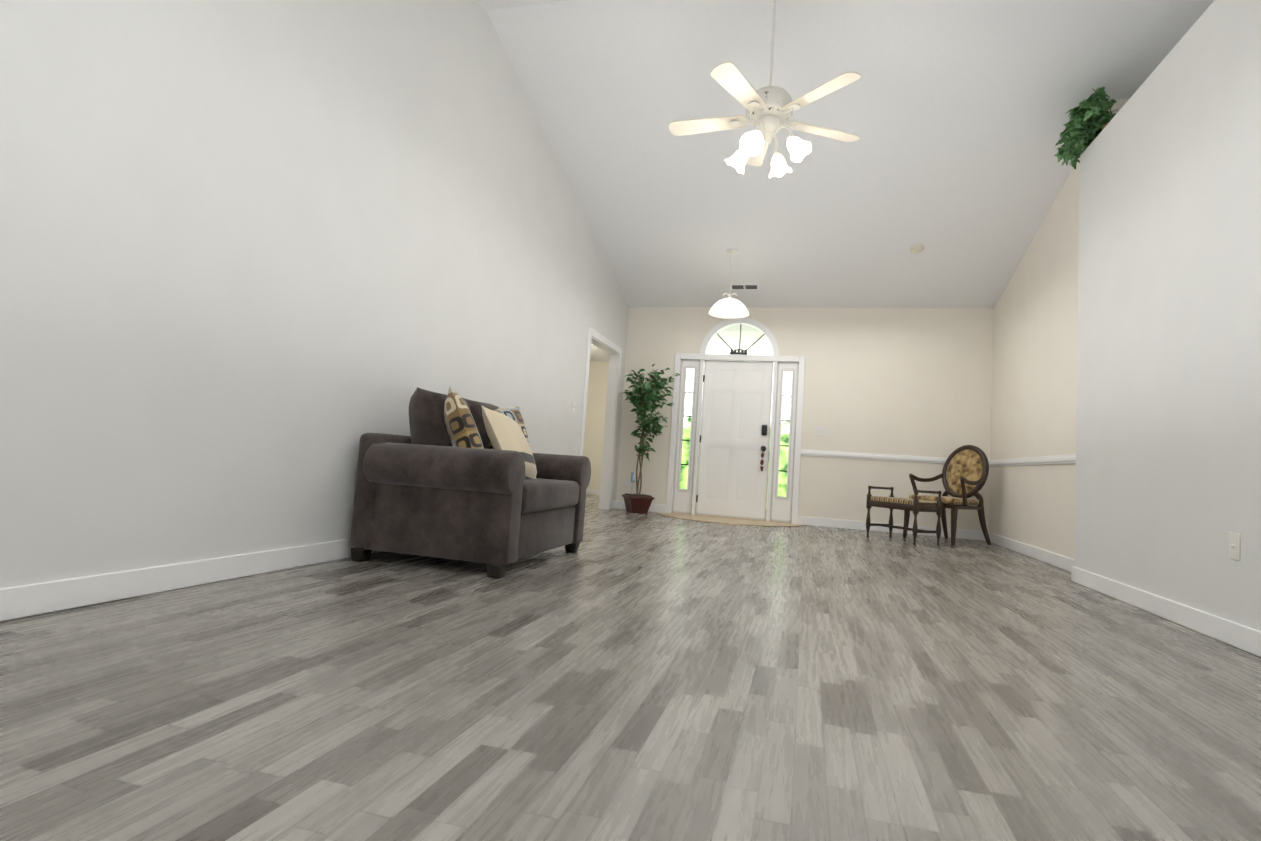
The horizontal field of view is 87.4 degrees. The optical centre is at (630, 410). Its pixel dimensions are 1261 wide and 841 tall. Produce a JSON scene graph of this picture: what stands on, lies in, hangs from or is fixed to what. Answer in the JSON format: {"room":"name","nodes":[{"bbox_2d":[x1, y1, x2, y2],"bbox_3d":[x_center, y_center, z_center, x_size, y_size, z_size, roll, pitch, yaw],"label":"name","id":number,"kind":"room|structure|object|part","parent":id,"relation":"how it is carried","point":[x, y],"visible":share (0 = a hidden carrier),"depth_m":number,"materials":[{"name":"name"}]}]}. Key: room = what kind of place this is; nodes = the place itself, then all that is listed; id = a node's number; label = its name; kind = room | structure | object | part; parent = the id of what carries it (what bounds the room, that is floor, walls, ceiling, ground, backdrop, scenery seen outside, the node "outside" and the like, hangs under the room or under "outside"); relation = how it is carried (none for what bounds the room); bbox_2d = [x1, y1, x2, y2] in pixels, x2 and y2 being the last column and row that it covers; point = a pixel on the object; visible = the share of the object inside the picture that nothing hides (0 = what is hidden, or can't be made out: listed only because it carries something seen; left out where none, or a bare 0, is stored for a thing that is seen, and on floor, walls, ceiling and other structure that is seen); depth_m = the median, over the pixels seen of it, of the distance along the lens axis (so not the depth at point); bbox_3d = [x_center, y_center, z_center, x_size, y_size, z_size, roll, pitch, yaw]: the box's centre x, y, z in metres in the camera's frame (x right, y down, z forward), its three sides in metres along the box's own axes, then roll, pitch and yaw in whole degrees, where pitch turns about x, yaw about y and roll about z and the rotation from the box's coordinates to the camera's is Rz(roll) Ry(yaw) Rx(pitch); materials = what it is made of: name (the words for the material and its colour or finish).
{"room":"living room","nodes":[
{"label":"living room","id":0,"kind":"room"},
{"bbox_2d":[0,0,628,587],"bbox_3d":[-1.258,-1.063,4.776,0.120,3.960,9.060,3,-5,15],"label":"wall","id":1,"kind":"structure","parent":0,"point":[264,264],"depth_m":2.98,"materials":[{"name":"paint"}]},
{"bbox_2d":[0,539,382,621],"bbox_3d":[-1.528,0.782,3.829,0.016,0.105,7.200,3,-5,15],"label":"baseboard","id":2,"kind":"structure","parent":1,"relation":"attached to","point":[23,601],"depth_m":2.56,"materials":[{"name":"white wood"}]},
{"bbox_2d":[572,401,574,412],"bbox_3d":[-0.606,-0.035,7.092,0.019,0.120,0.075,3,-5,15],"label":"light switch","id":3,"kind":"object","parent":1,"relation":"attached to","point":[573,406],"visible":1,"depth_m":7.08,"materials":[{"name":"white plastic"}]},
{"bbox_2d":[579,327,621,509],"bbox_3d":[-0.422,0.171,8.052,0.143,2.125,1.370,3,-5,15],"label":"door frame","id":4,"kind":"structure","parent":1,"relation":"attached to","point":[608,456],"depth_m":8.59,"materials":[{"name":"white wood"}]},
{"bbox_2d":[583,361,608,489],"bbox_3d":[-0.185,0.306,11.987,1.410,2.500,0.120,3,-5,15],"label":"wall","id":5,"kind":"structure","parent":0,"point":[595,413],"depth_m":12.05,"materials":[{"name":"beige paint"}]},
{"bbox_2d":[586,489,599,494],"bbox_3d":[-0.268,1.494,11.825,1.380,0.100,0.016,3,-5,15],"label":"baseboard","id":6,"kind":"structure","parent":5,"relation":"attached to","point":[592,491],"depth_m":11.92,"materials":[{"name":"white wood"}]},
{"bbox_2d":[590,343,609,360],"bbox_3d":[-1.837,-1.149,10.867,4.179,0.120,6.650,3,-5,15],"label":"ceiling","id":7,"kind":"structure","parent":0,"point":[597,353],"depth_m":11.41,"materials":[{"name":"paint"}]},
{"bbox_2d":[0,494,1260,840],"bbox_3d":[-0.413,1.192,6.673,9.320,0.120,13.560,3,-5,15],"label":"floor","id":8,"kind":"structure","parent":0,"point":[622,675],"depth_m":1.75,"materials":[{"name":"laminate"}]},
{"bbox_2d":[350,387,590,578],"bbox_3d":[-0.903,0.402,4.084,0.955,0.983,1.355,3,-5,15],"label":"sofa","id":9,"kind":"object","parent":8,"relation":"on","point":[455,476],"visible":1,"depth_m":3.54,"materials":[{"name":"fabric"}]},
{"bbox_2d":[443,387,484,482],"bbox_3d":[-0.965,0.153,3.823,0.160,0.500,0.500,-20,-7,-19],"label":"pillow","id":10,"kind":"object","parent":9,"relation":"on","point":[460,429],"depth_m":3.64,"materials":[{"name":"fabric"}]},
{"bbox_3d":[-0.912,0.508,4.077,0.950,0.630,1.355,3,-5,15],"label":"frame","id":11,"kind":"part","parent":9,"relation":"part of","materials":[{"name":"fabric"}]},
{"bbox_2d":[418,474,579,514],"bbox_3d":[-0.764,0.500,4.038,0.655,0.170,0.916,3,-5,15],"label":"seat cushion","id":12,"kind":"object","parent":9,"relation":"on","point":[541,494],"depth_m":3.95,"materials":[{"name":"fabric"}]},
{"bbox_2d":[481,405,537,480],"bbox_3d":[-0.740,0.214,4.090,0.160,0.460,0.560,-26,-11,2],"label":"pillow","id":13,"kind":"object","parent":9,"relation":"on","point":[503,432],"depth_m":3.91,"materials":[{"name":"beige fabric"}]},
{"bbox_2d":[621,494,654,513],"bbox_3d":[0.087,1.190,8.370,0.447,0.215,0.447,3,-5,15],"label":"pot","id":14,"kind":"object","parent":8,"relation":"on","point":[634,503],"depth_m":8.26,"materials":[{"name":"brown ceramic"}]},
{"bbox_2d":[619,364,680,513],"bbox_3d":[0.167,0.362,8.346,0.836,1.870,0.895,3,-5,15],"label":"ficus","id":15,"kind":"object","parent":8,"relation":"on","point":[639,503],"visible":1,"depth_m":8.35,"materials":[{"name":"green plant"}]},
{"bbox_2d":[659,512,801,525],"bbox_3d":[1.161,1.341,8.031,1.840,0.004,0.874,3,-5,15],"label":"inlay","id":16,"kind":"object","parent":8,"relation":"on","point":[724,520],"visible":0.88,"depth_m":8.10,"materials":[{"name":"brown wood"}]},
{"bbox_2d":[658,512,803,526],"bbox_3d":[1.160,1.339,8.030,1.846,0.010,0.877,3,-5,15],"label":"strip","id":17,"kind":"object","parent":8,"relation":"on","point":[731,523],"visible":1,"depth_m":7.68,"materials":[{"name":"gold metal"}]},
{"bbox_2d":[866,486,941,545],"bbox_3d":[2.849,1.090,6.907,0.377,0.555,0.668,6,-5,-25],"label":"bench","id":18,"kind":"object","parent":8,"relation":"on","point":[916,505],"visible":1,"depth_m":6.71,"materials":[{"name":"brown wood"}]},
{"bbox_3d":[2.858,0.956,6.918,0.360,0.065,0.576,6,-5,-25],"label":"seat","id":19,"kind":"part","parent":18,"relation":"part of","materials":[{"name":"beige fabric"}]},
{"bbox_2d":[903,445,990,545],"bbox_3d":[3.508,0.899,7.256,0.692,1.087,0.667,6,-5,-28],"label":"chair","id":20,"kind":"object","parent":8,"relation":"on","point":[963,475],"visible":0.94,"depth_m":7.28,"materials":[{"name":"brown wood"}]},
{"bbox_2d":[616,307,993,530],"bbox_3d":[2.269,0.033,8.379,5.140,2.810,0.120,3,-5,15],"label":"wall","id":21,"kind":"structure","parent":0,"point":[906,381],"depth_m":8.15,"materials":[{"name":"paint"}]},
{"bbox_2d":[612,501,665,512],"bbox_3d":[0.131,1.278,8.757,0.690,0.105,0.016,3,-5,15],"label":"baseboard","id":22,"kind":"structure","parent":21,"relation":"attached to","point":[615,504],"depth_m":8.71,"materials":[{"name":"white wood"}]},
{"bbox_2d":[665,317,804,523],"bbox_3d":[1.368,0.086,8.585,1.680,2.615,0.173,3,-5,15],"label":"door frame","id":23,"kind":"structure","parent":21,"relation":"attached to","point":[733,437],"depth_m":8.57,"materials":[{"name":"white wood"}]},
{"bbox_3d":[1.355,0.368,8.585,0.892,2.028,0.042,3,-5,15],"label":"trim door","id":24,"kind":"part","parent":23,"relation":"part of","materials":[{"name":"white wood"}]},
{"bbox_2d":[815,426,828,435],"bbox_3d":[2.390,0.257,8.252,0.165,0.120,0.019,3,-5,15],"label":"light switch","id":25,"kind":"object","parent":21,"relation":"attached to","point":[821,430],"visible":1,"depth_m":8.25,"materials":[{"name":"white plastic"}]},
{"bbox_2d":[801,449,946,463],"bbox_3d":[3.152,0.574,8.017,2.100,0.075,0.024,3,-5,15],"label":"trim","id":26,"kind":"structure","parent":21,"relation":"attached to","point":[937,460],"depth_m":8.06,"materials":[{"name":"white wood"}]},
{"bbox_2d":[798,516,983,540],"bbox_3d":[3.111,1.415,7.951,2.130,0.105,0.016,3,-5,15],"label":"baseboard","id":27,"kind":"structure","parent":21,"relation":"attached to","point":[812,521],"depth_m":7.98,"materials":[{"name":"white wood"}]},
{"bbox_2d":[474,0,1213,307],"bbox_3d":[1.258,-2.364,4.232,5.140,1.361,9.060,3,-5,15],"label":"ceiling","id":28,"kind":"structure","parent":0,"point":[953,114],"depth_m":5.60,"materials":[{"name":"paint"}]},
{"bbox_2d":[709,249,748,317],"bbox_3d":[1.126,-1.442,7.431,0.450,0.724,0.450,3,-5,15],"label":"pendant light","id":29,"kind":"object","parent":28,"relation":"hanging from","point":[729,307],"visible":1,"depth_m":7.41,"materials":[{"name":"white glass"}]},
{"bbox_3d":[1.108,-1.169,7.410,0.450,0.175,0.450,3,-5,15],"label":"lamp shade","id":30,"kind":"part","parent":29,"relation":"part of","materials":[{"name":"white glass"}]},
{"bbox_3d":[1.132,-1.526,7.438,0.175,0.554,0.175,3,-5,15],"label":"stem","id":31,"kind":"part","parent":29,"relation":"part of","materials":[{"name":"white metal"}]},
{"bbox_2d":[731,284,758,289],"bbox_3d":[1.408,-1.524,8.152,0.340,0.014,0.130,3,-19,15],"label":"ceiling vent","id":32,"kind":"object","parent":28,"relation":"in","point":[744,286],"visible":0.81,"depth_m":8.15,"materials":[{"name":"white metal"}]},
{"bbox_2d":[669,0,859,178],"bbox_3d":[0.881,-2.223,4.332,1.251,1.317,1.281,3,-5,15],"label":"ceiling fan","id":33,"kind":"object","parent":28,"relation":"hanging from","point":[770,108],"visible":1,"depth_m":4.19,"materials":[{"name":"white metal"}]},
{"bbox_2d":[910,244,923,252],"bbox_3d":[3.021,-1.692,6.956,0.140,0.041,0.140,3,-19,15],"label":"smoke detector","id":34,"kind":"object","parent":28,"relation":"attached to","point":[918,248],"visible":0.98,"depth_m":6.92,"materials":[{"name":"white plastic"}]},
{"bbox_2d":[988,98,1129,558],"bbox_3d":[4.067,-0.560,6.263,0.380,3.900,3.140,3,-5,15],"label":"wall","id":35,"kind":"structure","parent":0,"point":[1034,376],"depth_m":6.17,"materials":[{"name":"paint"}]},
{"bbox_2d":[984,532,1073,570],"bbox_3d":[3.750,1.319,6.167,0.016,0.105,3.140,3,-5,15],"label":"baseboard","id":36,"kind":"structure","parent":35,"relation":"attached to","point":[1060,561],"depth_m":6.12,"materials":[{"name":"white wood"}]},
{"bbox_2d":[988,454,1075,466],"bbox_3d":[3.805,0.479,6.244,0.024,0.075,3.120,3,-5,15],"label":"trim","id":37,"kind":"structure","parent":35,"relation":"attached to","point":[1059,459],"depth_m":6.12,"materials":[{"name":"white wood"}]},
{"bbox_2d":[1074,0,1260,630],"bbox_3d":[2.817,-0.594,2.016,0.580,3.140,5.680,3,-5,15],"label":"wall","id":38,"kind":"structure","parent":0,"point":[1168,462],"depth_m":3.51,"materials":[{"name":"paint"}]},
{"bbox_2d":[1054,87,1117,169],"bbox_3d":[3.387,-2.040,4.830,0.449,0.452,0.711,3,-5,15],"label":"ivy","id":39,"kind":"object","parent":38,"relation":"on","point":[1091,117],"visible":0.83,"depth_m":4.81,"materials":[{"name":"green plant"}]},
{"bbox_2d":[1068,561,1260,656],"bbox_3d":[2.430,0.903,1.984,0.016,0.105,5.696,3,-5,15],"label":"baseboard","id":40,"kind":"structure","parent":38,"relation":"attached to","point":[1240,636],"depth_m":3.37,"materials":[{"name":"white wood"}]},
{"bbox_2d":[1229,532,1239,560],"bbox_3d":[2.708,0.610,2.969,0.018,0.120,0.075,3,-5,15],"label":"wall jack","id":41,"kind":"object","parent":38,"relation":"attached to","point":[1234,546],"visible":1,"depth_m":2.96,"materials":[{"name":"white plastic"}]},
{"label":"outside","id":42,"kind":"structure","parent":0,"visible":0},
{"bbox_2d":[680,367,791,508],"bbox_3d":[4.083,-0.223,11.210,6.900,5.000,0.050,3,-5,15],"label":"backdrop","id":43,"kind":"structure","parent":42,"point":[784,424],"depth_m":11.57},
{"bbox_2d":[707,325,772,354],"bbox_3d":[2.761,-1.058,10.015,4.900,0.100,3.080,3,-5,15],"label":"window","id":44,"kind":"structure","parent":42,"point":[753,335],"depth_m":10.36,"materials":[{"name":"clear glass"}]}
]}

